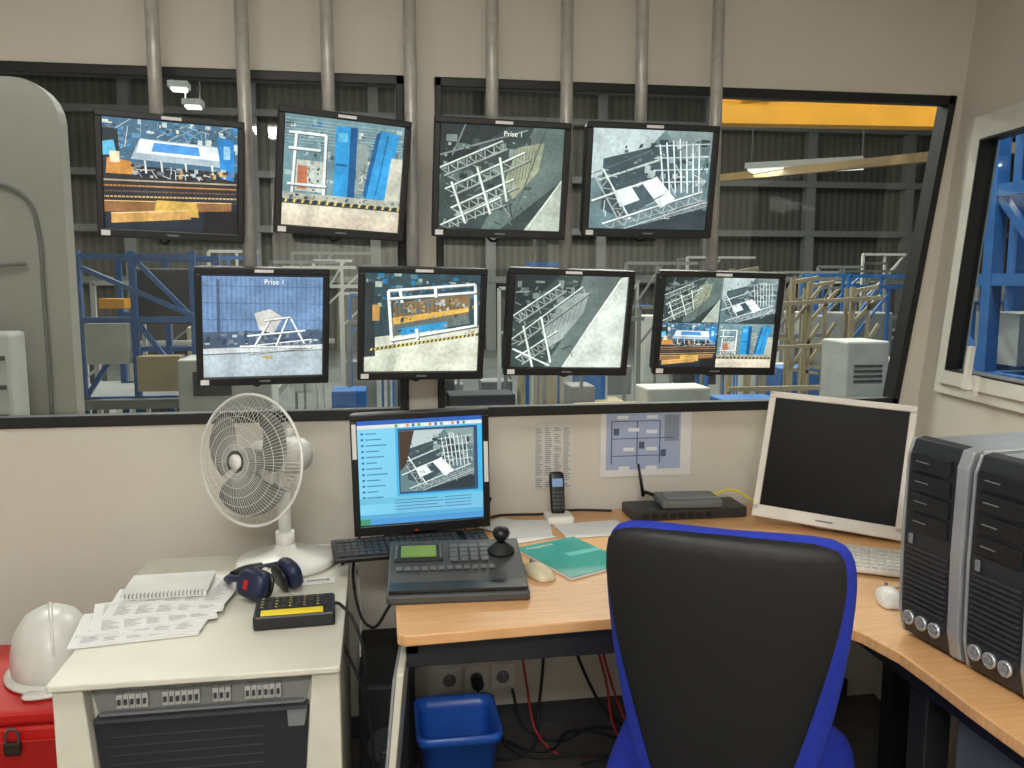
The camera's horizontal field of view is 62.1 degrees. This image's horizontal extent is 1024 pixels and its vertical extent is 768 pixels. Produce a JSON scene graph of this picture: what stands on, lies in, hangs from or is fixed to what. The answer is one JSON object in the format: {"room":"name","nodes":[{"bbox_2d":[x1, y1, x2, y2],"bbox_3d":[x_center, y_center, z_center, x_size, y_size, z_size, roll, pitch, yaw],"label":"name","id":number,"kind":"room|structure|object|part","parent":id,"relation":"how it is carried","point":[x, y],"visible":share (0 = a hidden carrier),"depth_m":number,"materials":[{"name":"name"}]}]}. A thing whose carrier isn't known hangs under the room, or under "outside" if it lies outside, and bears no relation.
{"room":"control room","nodes":[
{"label":"control room","id":0,"kind":"room"},
{"bbox_2d":[167,80,190,91],"bbox_3d":[-6.758,-8.435,16.961,0.380,4.990,0.380,-1,7,-9],"label":"hall light","id":1,"kind":"object","parent":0,"point":[175,85],"depth_m":17.09,"materials":[{"name":"white metal"}]},
{"bbox_2d":[181,80,204,109],"bbox_3d":[-6.501,-8.271,17.022,0.380,5.330,0.380,-1,7,-9],"label":"hall light","id":2,"kind":"object","parent":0,"point":[189,103],"depth_m":17.20,"materials":[{"name":"white metal"}]},
{"bbox_2d":[0,0,977,715],"bbox_3d":[-0.557,-0.127,2.673,4.335,2.640,0.055,-1,7,-9],"label":"wall","id":3,"kind":"structure","parent":0,"point":[83,510],"depth_m":2.67,"materials":[{"name":"paint"}]},
{"bbox_2d":[0,60,408,428],"bbox_3d":[-1.327,-0.397,2.514,2.015,1.055,0.064,-1,7,-9],"label":"frame","id":4,"kind":"object","parent":3,"relation":"attached to","point":[6,67],"visible":0.66,"depth_m":2.55,"materials":[{"name":"metal"}]},
{"bbox_2d":[437,667,460,691],"bbox_3d":[-0.208,0.987,2.832,0.080,0.080,0.020,-1,7,-9],"label":"wall outlet","id":5,"kind":"object","parent":3,"relation":"attached to","point":[448,679],"visible":1,"depth_m":2.83,"materials":[{"name":"white plastic"}]},
{"bbox_2d":[443,674,455,686],"bbox_3d":[-0.208,0.988,2.829,0.044,0.044,0.004,-1,7,-9],"label":"socket","id":6,"kind":"object","parent":5,"relation":"attached to","point":[449,680],"depth_m":2.83,"materials":[{"name":"grey plastic"}]},
{"bbox_2d":[464,665,487,692],"bbox_3d":[-0.104,1.044,2.829,0.076,0.193,0.100,-4,8,-29],"label":"wall outlet","id":7,"kind":"object","parent":3,"relation":"attached to","point":[475,677],"visible":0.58,"depth_m":2.84,"materials":[{"name":"white plastic"}]},
{"bbox_2d":[491,664,514,687],"bbox_3d":[-0.031,0.984,2.860,0.080,0.080,0.020,-1,7,-9],"label":"wall outlet","id":8,"kind":"object","parent":3,"relation":"attached to","point":[502,675],"visible":1,"depth_m":2.86,"materials":[{"name":"white plastic"}]},
{"bbox_2d":[497,670,509,682],"bbox_3d":[-0.030,0.984,2.857,0.044,0.044,0.004,-1,7,-9],"label":"socket","id":9,"kind":"object","parent":8,"relation":"attached to","point":[503,676],"depth_m":2.86,"materials":[{"name":"grey plastic"}]},
{"bbox_2d":[532,424,572,489],"bbox_3d":[0.134,0.241,2.800,0.136,0.215,0.002,-1,7,-9],"label":"sheet","id":10,"kind":"object","parent":3,"relation":"attached to","point":[552,445],"visible":0.91,"depth_m":2.80,"materials":[{"name":"paper"}]},
{"bbox_2d":[351,678,847,738],"bbox_3d":[-0.717,1.136,2.771,3.900,0.070,0.015,-1,7,-9],"label":"baseboard","id":11,"kind":"structure","parent":3,"relation":"attached to","point":[582,708],"depth_m":2.90,"materials":[{"name":"black plastic"}]},
{"bbox_2d":[434,77,954,416],"bbox_3d":[0.625,-0.434,2.821,1.753,1.055,0.064,-1,7,-9],"label":"frame","id":12,"kind":"object","parent":3,"relation":"attached to","point":[446,83],"visible":0.62,"depth_m":2.77,"materials":[{"name":"metal"}]},
{"bbox_2d":[882,95,956,403],"bbox_3d":[1.407,-0.450,2.944,0.180,1.055,0.064,-1,7,-9],"label":"window frame","id":13,"kind":"structure","parent":3,"relation":"in","point":[944,115],"depth_m":2.93,"materials":[{"name":"metal"}]},
{"bbox_2d":[0,74,1023,350],"bbox_3d":[-1.839,-7.723,30.074,60.000,14.000,0.300,-1,7,-9],"label":"wall","id":14,"kind":"structure","parent":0,"point":[740,208],"depth_m":30.66,"materials":[{"name":"grey metal"}]},
{"bbox_2d":[352,694,880,767],"bbox_3d":[-0.268,1.478,0.598,4.800,0.080,4.700,-1,7,-9],"label":"floor","id":15,"kind":"structure","parent":0,"point":[857,717],"depth_m":2.80,"materials":[{"name":"grey carpet"}]},
{"bbox_2d":[0,645,56,767],"bbox_3d":[-1.275,0.980,2.079,0.510,0.548,0.412,-1,7,-9],"label":"tool chest","id":16,"kind":"object","parent":15,"relation":"on","point":[27,728],"visible":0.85,"depth_m":1.90,"materials":[{"name":"metal"}]},
{"bbox_3d":[-1.276,0.725,2.058,0.510,0.035,0.390,-1,7,-9],"label":"lid","id":17,"kind":"part","parent":16,"relation":"part of","materials":[{"name":"red metal"}]},
{"bbox_2d":[3,602,82,700],"bbox_3d":[-1.115,0.619,2.061,0.216,0.168,0.290,-4,8,-29],"label":"hard hat","id":18,"kind":"object","parent":16,"relation":"on","point":[40,642],"visible":0.82,"depth_m":1.99,"materials":[{"name":"white plastic"}]},
{"bbox_2d":[46,550,353,767],"bbox_3d":[-0.703,0.894,2.155,0.574,0.700,0.790,-1,7,-9],"label":"base cabinet","id":19,"kind":"object","parent":15,"relation":"on","point":[231,694],"visible":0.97,"depth_m":1.79,"materials":[{"name":"grey metal"}]},
{"bbox_2d":[67,575,236,649],"bbox_3d":[-0.852,0.541,2.073,0.355,0.018,0.416,-1,7,-9],"label":"paper stack","id":20,"kind":"object","parent":19,"relation":"on","point":[117,621],"visible":0.77,"depth_m":1.99,"materials":[{"name":"white paper"}]},
{"bbox_2d":[68,613,193,647],"bbox_3d":[-0.868,0.558,1.980,0.265,0.001,0.195,-2,7,-17],"label":"print","id":21,"kind":"object","parent":20,"relation":"on","point":[94,629],"depth_m":1.94,"materials":[{"name":"paper"}]},
{"bbox_2d":[76,620,204,635],"bbox_3d":[-0.853,0.550,2.013,0.265,0.001,0.195,-1,7,-5],"label":"print","id":22,"kind":"object","parent":20,"relation":"on","point":[89,627],"depth_m":1.94,"materials":[{"name":"paper"}]},
{"bbox_2d":[91,602,215,634],"bbox_3d":[-0.857,0.543,2.041,0.265,0.001,0.195,-3,8,-23],"label":"print","id":23,"kind":"object","parent":20,"relation":"on","point":[110,618],"depth_m":2.00,"materials":[{"name":"paper"}]},
{"bbox_2d":[103,589,222,618],"bbox_3d":[-0.847,0.532,2.103,0.265,0.001,0.195,-2,7,-13],"label":"print","id":24,"kind":"object","parent":20,"relation":"on","point":[212,602],"depth_m":2.05,"materials":[{"name":"paper"}]},
{"bbox_2d":[119,570,215,600],"bbox_3d":[-0.872,0.512,2.165,0.204,0.016,0.153,-1,7,-11],"label":"spiral notebook","id":25,"kind":"object","parent":20,"relation":"on","point":[169,585],"visible":1,"depth_m":2.15,"materials":[{"name":"white paper"}]},
{"bbox_2d":[115,575,236,602],"bbox_3d":[-0.836,0.521,2.164,0.265,0.001,0.195,0,7,-1],"label":"spiral notebook","id":26,"kind":"object","parent":20,"relation":"on","point":[220,591],"depth_m":2.10,"materials":[{"name":"paper"}]},
{"bbox_3d":[-0.703,0.554,2.113,0.574,0.014,0.790,-1,7,-9],"label":"plate","id":27,"kind":"part","parent":19,"relation":"part of","materials":[{"name":"white laminate"}]},
{"bbox_3d":[-0.647,0.688,1.787,0.428,0.007,0.030,-1,7,-9],"label":"bay sill","id":28,"kind":"part","parent":19,"relation":"part of","materials":[{"name":"grey metal"}]},
{"bbox_2d":[99,697,303,716],"bbox_3d":[-0.647,0.678,1.786,0.410,0.006,0.012,-1,7,-9],"label":"vent","id":29,"kind":"object","parent":19,"relation":"attached to","point":[206,706],"depth_m":1.78,"materials":[{"name":"grey plastic"}]},
{"bbox_3d":[-0.647,0.958,1.819,0.432,0.536,0.012,-1,7,-9],"label":"smoked door","id":30,"kind":"part","parent":19,"relation":"part of","materials":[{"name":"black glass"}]},
{"bbox_2d":[223,557,302,600],"bbox_3d":[-0.650,0.490,2.208,0.211,0.078,0.185,6,9,41],"label":"headphones","id":31,"kind":"object","parent":19,"relation":"on","point":[253,583],"visible":0.98,"depth_m":2.14,"materials":[{"name":"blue plastic"}]},
{"bbox_2d":[200,393,361,656],"bbox_3d":[-0.657,0.409,2.412,0.362,0.798,0.352,3,8,24],"label":"desk fan","id":32,"kind":"object","parent":19,"relation":"on","point":[279,455],"visible":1,"depth_m":2.28,"materials":[{"name":"white plastic"}]},
{"bbox_3d":[-0.769,0.169,2.318,0.136,0.179,0.045,5,9,38],"label":"blade","id":33,"kind":"part","parent":32,"relation":"part of","materials":[{"name":"grey plastic"}]},
{"bbox_3d":[-0.693,0.290,2.283,0.190,0.124,0.043,1,7,11],"label":"blade","id":34,"kind":"part","parent":32,"relation":"part of","materials":[{"name":"grey plastic"}]},
{"bbox_3d":[-0.637,0.151,2.243,0.129,0.153,0.052,3,2,26],"label":"blade","id":35,"kind":"part","parent":32,"relation":"part of","materials":[{"name":"grey plastic"}]},
{"bbox_3d":[-0.640,0.380,2.393,0.036,0.160,0.036,-1,7,-9],"label":"stem","id":36,"kind":"part","parent":32,"relation":"part of","materials":[{"name":"white plastic"}]},
{"bbox_3d":[-0.633,0.139,2.420,0.020,0.025,0.020,3,2,26],"label":"oscillation knob","id":37,"kind":"part","parent":32,"relation":"part of","materials":[{"name":"white plastic"}]},
{"bbox_3d":[-0.542,0.638,2.542,0.228,0.313,0.072,2,7,18],"label":"power cord","id":38,"kind":"part","parent":32,"relation":"part of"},
{"bbox_2d":[253,593,367,747],"bbox_3d":[-0.483,0.734,2.071,0.258,0.440,0.166,-1,7,-12],"label":"control box","id":39,"kind":"object","parent":19,"relation":"on","point":[295,611],"visible":1,"depth_m":1.99,"materials":[{"name":"black plastic"}]},
{"bbox_2d":[301,576,334,585],"bbox_3d":[-0.538,0.526,2.264,0.130,0.002,0.050,-2,7,-13],"label":"handwritten note","id":40,"kind":"object","parent":19,"relation":"on","point":[321,580],"visible":0.56,"depth_m":2.27,"materials":[{"name":"white paper"}]},
{"bbox_2d":[341,537,391,767],"bbox_3d":[-0.429,0.833,2.357,0.133,0.755,0.434,-3,8,-22],"label":"hanging cables","id":41,"kind":"object","parent":19,"relation":"hanging from","point":[353,563],"visible":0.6,"depth_m":2.19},
{"bbox_2d":[359,628,410,767],"bbox_3d":[-0.383,1.001,2.556,0.140,0.390,0.410,-1,7,-9],"label":"desk leg","id":42,"kind":"object","parent":15,"relation":"on","point":[381,645],"visible":0.51,"depth_m":2.37,"materials":[{"name":"grey metal"}]},
{"bbox_2d":[380,645,408,767],"bbox_3d":[-0.284,0.931,2.025,0.085,0.656,0.320,0,7,-3],"label":"desk leg","id":43,"kind":"object","parent":15,"relation":"on","point":[391,752],"visible":0.73,"depth_m":1.85,"materials":[{"name":"grey plastic"}]},
{"bbox_3d":[-0.289,0.872,1.926,0.020,0.100,0.030,5,7,-4],"label":"handle","id":44,"kind":"part","parent":43,"relation":"part of","materials":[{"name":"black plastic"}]},
{"bbox_2d":[414,692,502,767],"bbox_3d":[-0.152,1.064,2.351,0.228,0.315,0.235,-1,7,-9],"label":"waste bin","id":45,"kind":"object","parent":15,"relation":"on","point":[465,730],"visible":1,"depth_m":2.40,"materials":[{"name":"blue plastic"}]},
{"bbox_2d":[496,656,622,765],"bbox_3d":[0.397,0.831,2.715,0.948,0.713,0.342,1,7,8],"label":"floor cables","id":46,"kind":"object","parent":15,"relation":"on","point":[586,729],"visible":0.44,"depth_m":2.77,"materials":[{"name":"black rubber"}]},
{"bbox_2d":[522,654,624,757],"bbox_3d":[0.285,0.829,2.740,0.530,0.714,0.219,1,7,12],"label":"cables","id":47,"kind":"object","parent":15,"relation":"on","point":[599,655],"visible":0.42,"depth_m":2.79,"materials":[{"name":"rubber"}]},
{"bbox_2d":[395,504,1023,767],"bbox_3d":[0.636,0.898,1.959,1.770,0.740,1.925,-1,7,-9],"label":"desk","id":48,"kind":"object","parent":15,"relation":"on","point":[923,685],"visible":0.44,"depth_m":1.93,"materials":[{"name":"brown wood"}]},
{"bbox_2d":[331,529,488,563],"bbox_3d":[-0.280,0.451,2.385,0.440,0.029,0.145,-2,7,-15],"label":"keyboard","id":49,"kind":"object","parent":48,"relation":"on","point":[368,548],"visible":0.53,"depth_m":2.37,"materials":[{"name":"plastic"}]},
{"bbox_2d":[349,406,489,536],"bbox_3d":[-0.272,0.258,2.514,0.399,0.395,0.219,-1,7,-9],"label":"monitor","id":50,"kind":"object","parent":48,"relation":"on","point":[416,471],"visible":0.93,"depth_m":2.43,"materials":[{"name":"black plastic"}]},
{"bbox_2d":[386,526,529,604],"bbox_3d":[-0.140,0.440,2.145,0.340,0.122,0.290,-1,7,-6],"label":"control panel","id":51,"kind":"object","parent":48,"relation":"on","point":[475,570],"visible":1,"depth_m":2.11,"materials":[{"name":"black plastic"}]},
{"bbox_3d":[-0.242,0.438,2.200,0.125,0.006,0.090,-1,15,-6],"label":"display frame","id":52,"kind":"part","parent":51,"relation":"part of","materials":[{"name":"grey plastic"}]},
{"bbox_3d":[-0.029,0.395,2.205,0.046,0.048,0.046,-1,16,-6],"label":"joystick handle","id":53,"kind":"part","parent":51,"relation":"part of","materials":[{"name":"black plastic"}]},
{"bbox_2d":[478,517,554,543],"bbox_3d":[0.038,0.442,2.613,0.228,0.004,0.258,-6,9,-39],"label":"loose papers","id":54,"kind":"object","parent":48,"relation":"on","point":[524,531],"visible":0.79,"depth_m":2.60,"materials":[{"name":"white paper"}]},
{"bbox_2d":[523,558,555,582],"bbox_3d":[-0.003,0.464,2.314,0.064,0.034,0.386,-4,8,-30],"label":"mouse","id":55,"kind":"object","parent":48,"relation":"on","point":[537,571],"visible":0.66,"depth_m":2.17,"materials":[{"name":"grey plastic"}]},
{"bbox_2d":[490,497,611,518],"bbox_3d":[-0.066,0.398,2.677,0.814,0.091,0.180,-1,7,-9],"label":"cables","id":56,"kind":"object","parent":48,"relation":"on","point":[598,510],"depth_m":2.75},
{"bbox_2d":[544,471,573,524],"bbox_3d":[0.147,0.358,2.684,0.085,0.152,0.091,-1,7,-9],"label":"cordless phone","id":57,"kind":"object","parent":48,"relation":"on","point":[557,515],"visible":1,"depth_m":2.69,"materials":[{"name":"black plastic"}]},
{"bbox_2d":[519,536,605,579],"bbox_3d":[0.166,0.474,2.334,0.201,0.008,0.287,-4,8,-30],"label":"brochure","id":58,"kind":"object","parent":48,"relation":"on","point":[573,558],"visible":1,"depth_m":2.32,"materials":[{"name":"teal paper"}]},
{"bbox_2d":[553,520,619,537],"bbox_3d":[0.247,0.444,2.603,0.210,0.001,0.150,-2,7,-14],"label":"paper","id":59,"kind":"object","parent":48,"relation":"on","point":[595,528],"visible":0.79,"depth_m":2.61,"materials":[{"name":"white paper"}]},
{"bbox_2d":[622,497,746,520],"bbox_3d":[0.560,0.407,2.770,0.380,0.034,0.132,-1,7,-9],"label":"switch","id":60,"kind":"object","parent":48,"relation":"on","point":[646,510],"visible":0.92,"depth_m":2.71,"materials":[{"name":"black plastic"}]},
{"bbox_2d":[637,464,722,508],"bbox_3d":[0.542,0.328,2.755,0.256,0.124,0.130,-1,7,-5],"label":"router","id":61,"kind":"object","parent":60,"relation":"on","point":[665,499],"visible":1,"depth_m":2.72,"materials":[{"name":"grey plastic"}]},
{"bbox_3d":[0.454,0.361,2.802,0.039,0.023,0.012,-1,7,-5],"label":"antenna arm","id":62,"kind":"part","parent":61,"relation":"part of","materials":[{"name":"black plastic"}]},
{"bbox_2d":[713,489,753,501],"bbox_3d":[0.774,0.383,2.802,0.223,0.071,0.066,-2,7,-15],"label":"cable","id":63,"kind":"object","parent":48,"relation":"on","point":[735,490],"visible":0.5,"depth_m":2.79,"materials":[{"name":"yellow plastic"}]},
{"bbox_2d":[752,391,917,540],"bbox_3d":[1.013,0.237,2.656,0.446,0.410,0.290,4,8,29],"label":"monitor","id":64,"kind":"object","parent":48,"relation":"on","point":[826,463],"visible":0.95,"depth_m":2.59,"materials":[{"name":"grey plastic"}]},
{"bbox_2d":[844,544,900,577],"bbox_3d":[0.915,0.466,2.283,0.440,0.030,0.165,3,8,23],"label":"keyboard","id":65,"kind":"object","parent":48,"relation":"on","point":[868,560],"visible":0.27,"depth_m":2.23,"materials":[{"name":"white plastic"}]},
{"bbox_2d":[874,582,899,609],"bbox_3d":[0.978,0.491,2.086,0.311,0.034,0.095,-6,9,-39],"label":"mouse","id":66,"kind":"object","parent":48,"relation":"on","point":[886,596],"visible":0.74,"depth_m":1.99,"materials":[{"name":"plastic"}]},
{"bbox_2d":[899,432,1023,662],"bbox_3d":[1.054,0.326,1.788,0.431,0.433,0.165,-2,7,-16],"label":"computer","id":67,"kind":"object","parent":48,"relation":"on","point":[940,471],"visible":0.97,"depth_m":1.72,"materials":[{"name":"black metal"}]},
{"bbox_2d":[902,609,940,637],"bbox_3d":[0.850,0.497,1.766,0.021,0.031,0.103,-1,7,-9],"label":"knobs","id":68,"kind":"object","parent":67,"relation":"attached to","point":[919,621],"depth_m":1.76,"materials":[{"name":"silver metal"}]},
{"bbox_3d":[0.869,0.331,1.748,0.039,0.433,0.130,-2,7,-16],"label":"panel","id":69,"kind":"part","parent":67,"relation":"part of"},
{"bbox_3d":[0.887,0.340,1.671,0.039,0.433,0.029,-2,7,-16],"label":"silver rail","id":70,"kind":"part","parent":67,"relation":"part of","materials":[{"name":"metal"}]},
{"bbox_2d":[963,452,1023,695],"bbox_3d":[1.100,0.347,1.613,0.431,0.433,0.165,-2,7,-15],"label":"computer","id":71,"kind":"object","parent":48,"relation":"on","point":[993,628],"visible":1,"depth_m":1.57,"materials":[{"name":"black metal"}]},
{"bbox_2d":[967,644,1013,677],"bbox_3d":[0.895,0.519,1.594,0.020,0.031,0.103,-1,7,-9],"label":"knobs","id":72,"kind":"object","parent":71,"relation":"attached to","point":[984,656],"depth_m":1.59,"materials":[{"name":"silver metal"}]},
{"bbox_3d":[0.931,0.361,1.498,0.039,0.433,0.029,-2,7,-15],"label":"silver rail","id":73,"kind":"part","parent":71,"relation":"part of","materials":[{"name":"metal"}]},
{"bbox_2d":[606,520,856,767],"bbox_3d":[0.466,0.746,1.800,0.633,1.075,0.701,2,7,19],"label":"office chair","id":74,"kind":"object","parent":15,"relation":"on","point":[731,647],"visible":1,"depth_m":1.45,"materials":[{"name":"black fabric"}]},
{"bbox_2d":[606,717,854,767],"bbox_3d":[0.473,0.820,1.834,0.510,0.085,0.500,2,7,19],"label":"seat cushion","id":75,"kind":"object","parent":74,"relation":"on","point":[838,753],"depth_m":1.82,"materials":[{"name":"blue fabric"}]},
{"bbox_2d":[955,720,1020,767],"bbox_3d":[1.097,0.977,1.565,0.364,0.680,0.430,-1,7,-9],"label":"drawer pedestal","id":76,"kind":"object","parent":15,"relation":"on","point":[972,751],"visible":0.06,"depth_m":1.66,"materials":[{"name":"grey metal"}]},
{"bbox_2d":[745,127,864,173],"bbox_3d":[6.131,-7.710,17.373,2.300,6.530,1.000,3,8,26],"label":"hall light","id":77,"kind":"object","parent":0,"point":[753,167],"depth_m":17.49,"materials":[{"name":"white metal"}]},
{"bbox_2d":[874,0,1023,767],"bbox_3d":[1.519,0.115,0.709,0.318,2.640,4.685,0,7,-1],"label":"wall","id":78,"kind":"structure","parent":0,"point":[995,71],"depth_m":2.78,"materials":[{"name":"paint"}]},
{"bbox_2d":[933,379,1023,413],"bbox_3d":[1.461,0.065,2.347,0.074,0.040,1.020,0,7,-1],"label":"frame","id":79,"kind":"object","parent":78,"relation":"attached to","point":[1002,402],"visible":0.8,"depth_m":2.56,"materials":[{"name":"plastic"}]},
{"bbox_2d":[936,102,1023,401],"bbox_3d":[1.477,-0.376,2.305,0.208,0.855,1.020,0,7,-1],"label":"window","id":80,"kind":"structure","parent":78,"relation":"in","point":[1007,122],"depth_m":2.67,"materials":[{"name":"plastic"}]},
{"bbox_3d":[1.472,-0.413,2.750,0.133,0.730,0.052,-1,7,-9],"label":"sash side","id":81,"kind":"part","parent":80,"relation":"part of","materials":[{"name":"white plastic"}]},
{"bbox_2d":[935,131,998,378],"bbox_3d":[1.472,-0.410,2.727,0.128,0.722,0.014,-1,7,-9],"label":"window frame","id":82,"kind":"structure","parent":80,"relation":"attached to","point":[986,153],"depth_m":2.72,"materials":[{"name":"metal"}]},
{"bbox_3d":[1.383,-0.049,2.574,0.028,0.130,0.022,0,7,-1],"label":"handle","id":83,"kind":"part","parent":80,"relation":"part of","materials":[{"name":"white plastic"}]},
{"bbox_3d":[1.383,-0.049,2.574,0.028,0.130,0.022,0,7,-1],"label":"lever","id":84,"kind":"part","parent":80,"relation":"part of","materials":[{"name":"white plastic"}]},
{"bbox_3d":[1.442,0.027,2.342,0.059,0.045,0.950,0,7,-1],"label":"sash bottom","id":85,"kind":"part","parent":80,"relation":"part of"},
{"bbox_2d":[944,368,1023,385],"bbox_3d":[1.444,0.004,2.340,0.056,0.006,0.864,0,7,-1],"label":"bottom gasket","id":86,"kind":"object","parent":80,"relation":"on","point":[958,370],"visible":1,"depth_m":2.53,"materials":[{"name":"rubber"}]},
{"bbox_2d":[967,375,979,395],"bbox_3d":[1.402,0.006,2.581,0.025,0.060,0.032,-1,7,-9],"label":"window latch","id":87,"kind":"object","parent":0,"point":[975,380],"depth_m":2.57,"materials":[{"name":"white plastic"}]},
{"bbox_3d":[-0.268,-1.212,0.268,4.600,0.100,4.700,-1,7,-9],"label":"ceiling","id":88,"kind":"structure","parent":0,"visible":0},
{"bbox_2d":[93,0,244,244],"bbox_3d":[-0.937,-0.885,2.303,0.380,1.004,0.195,-3,8,-22],"label":"monitor","id":89,"kind":"object","parent":88,"relation":"hanging from","point":[160,176],"visible":1,"depth_m":2.29,"materials":[{"name":"black plastic"}]},
{"bbox_2d":[194,0,329,386],"bbox_3d":[-0.714,-0.690,2.361,0.362,1.406,0.193,-3,8,-22],"label":"monitor","id":90,"kind":"object","parent":88,"relation":"hanging from","point":[255,325],"visible":0.99,"depth_m":2.37,"materials":[{"name":"black plastic"}]},
{"bbox_2d":[273,0,411,241],"bbox_3d":[-0.490,-0.898,2.371,0.380,0.994,0.192,-3,8,-22],"label":"monitor","id":91,"kind":"object","parent":88,"relation":"hanging from","point":[344,175],"visible":1,"depth_m":2.35,"materials":[{"name":"black plastic"}]},
{"bbox_2d":[357,0,487,381],"bbox_3d":[-0.272,-0.702,2.429,0.373,1.400,0.186,-2,7,-15],"label":"monitor","id":92,"kind":"object","parent":88,"relation":"hanging from","point":[416,322],"visible":0.99,"depth_m":2.44,"materials":[{"name":"black plastic"}]},
{"bbox_2d":[431,0,571,242],"bbox_3d":[-0.039,-0.908,2.437,0.398,0.992,0.191,-1,7,-9],"label":"monitor","id":93,"kind":"object","parent":88,"relation":"hanging from","point":[493,177],"visible":1,"depth_m":2.42,"materials":[{"name":"black plastic"}]},
{"bbox_2d":[501,0,635,376],"bbox_3d":[0.160,-0.712,2.490,0.392,1.394,0.196,-1,7,-9],"label":"monitor","id":94,"kind":"object","parent":88,"relation":"hanging from","point":[563,321],"visible":1,"depth_m":2.50,"materials":[{"name":"black plastic"}]},
{"bbox_2d":[579,0,720,241],"bbox_3d":[0.396,-0.919,2.508,0.399,0.986,0.185,-1,7,-9],"label":"monitor","id":95,"kind":"object","parent":88,"relation":"hanging from","point":[640,178],"visible":1,"depth_m":2.49,"materials":[{"name":"black plastic"}]},
{"bbox_2d":[649,0,785,375],"bbox_3d":[0.616,-0.718,2.565,0.393,1.400,0.190,-1,7,-9],"label":"monitor","id":96,"kind":"object","parent":88,"relation":"hanging from","point":[709,321],"visible":0.98,"depth_m":2.57,"materials":[{"name":"black plastic"}]},
{"label":"outside","id":97,"kind":"structure","parent":0,"visible":0},
{"bbox_2d":[107,347,732,412],"bbox_3d":[-0.744,-0.379,24.010,60.000,0.100,42.000,-1,7,-9],"label":"floor","id":98,"kind":"structure","parent":97,"point":[490,356],"depth_m":20.81,"materials":[{"name":"paint"}]},
{"bbox_2d":[0,331,29,415],"bbox_3d":[-2.620,0.545,4.178,0.450,1.600,0.220,-1,7,-9],"label":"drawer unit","id":99,"kind":"object","parent":98,"relation":"on","point":[14,400],"depth_m":4.08,"materials":[{"name":"grey metal"}]},
{"bbox_3d":[-2.605,0.090,4.022,0.400,0.440,0.020,-1,7,-9],"label":"drawer gaps","id":100,"kind":"part","parent":99,"relation":"part of","materials":[{"name":"grey metal"}]},
{"bbox_2d":[0,76,84,414],"bbox_3d":[-4.083,0.236,4.233,3.640,3.500,0.120,-1,7,-9],"label":"wall","id":101,"kind":"structure","parent":98,"relation":"on","point":[34,146],"depth_m":4.33,"materials":[{"name":"white paint"}]},
{"bbox_2d":[0,183,53,414],"bbox_3d":[-2.841,-0.121,4.306,0.932,1.791,0.018,-1,7,-9],"label":"conduit","id":102,"kind":"object","parent":101,"relation":"attached to","point":[18,191],"visible":0.84,"depth_m":4.32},
{"bbox_2d":[75,250,287,413],"bbox_3d":[-3.129,0.160,7.926,1.975,2.750,2.020,-1,7,-9],"label":"blue steel structure","id":103,"kind":"object","parent":98,"relation":"on","point":[165,295],"visible":0.59,"depth_m":7.39,"materials":[{"name":"blue metal"}]},
{"bbox_3d":[-3.492,-0.349,7.356,0.350,0.350,0.100,-1,7,-9],"label":"panel","id":104,"kind":"part","parent":103,"relation":"part of","materials":[{"name":"grey metal"}]},
{"bbox_3d":[-3.154,0.131,8.162,1.455,2.750,1.298,-1,7,-9],"label":"frame","id":105,"kind":"part","parent":103,"relation":"part of","materials":[{"name":"blue metal"}]},
{"bbox_3d":[-3.032,-0.098,7.359,0.350,0.300,0.200,-1,7,-9],"label":"panel","id":106,"kind":"part","parent":103,"relation":"part of","materials":[{"name":"beige metal"}]},
{"bbox_2d":[87,250,1023,413],"bbox_3d":[1.693,-0.751,14.096,16.167,3.054,7.851,-1,7,-9],"label":"machinery","id":107,"kind":"object","parent":98,"relation":"on","point":[353,392],"visible":0.2,"depth_m":13.31,"materials":[{"name":"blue metal"}]},
{"bbox_2d":[709,338,889,399],"bbox_3d":[3.082,0.494,8.694,2.049,1.900,0.613,0,7,-1],"label":"tall cabinet","id":108,"kind":"object","parent":98,"relation":"on","point":[850,367],"visible":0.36,"depth_m":8.37,"materials":[{"name":"grey metal"}]},
{"bbox_2d":[724,267,883,395],"bbox_3d":[3.239,-0.214,9.773,1.848,2.242,0.835,-1,7,-9],"label":"frames","id":109,"kind":"object","parent":98,"relation":"on","point":[808,298],"visible":0.44,"depth_m":9.56,"materials":[{"name":"beige metal"}]},
{"bbox_2d":[964,133,1023,379],"bbox_3d":[5.463,-1.187,7.612,2.120,5.500,2.420,-1,7,-9],"label":"blue steel structure","id":110,"kind":"object","parent":98,"relation":"on","point":[998,341],"visible":0.34,"depth_m":7.84},
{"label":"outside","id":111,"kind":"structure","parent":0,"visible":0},
{"bbox_2d":[60,78,1015,349],"bbox_3d":[1.165,-5.374,18.334,52.200,11.200,23.875,-1,7,-9],"label":"hall structure","id":112,"kind":"object","parent":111,"point":[809,184],"visible":0.11,"depth_m":30.69},
{"bbox_2d":[709,99,1015,181],"bbox_3d":[4.857,-6.821,16.698,5.626,5.730,11.382,-6,9,-39],"label":"crane","id":113,"kind":"object","parent":112,"relation":"on","point":[735,113],"visible":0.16,"depth_m":14.36,"materials":[{"name":"metal"}]}
]}

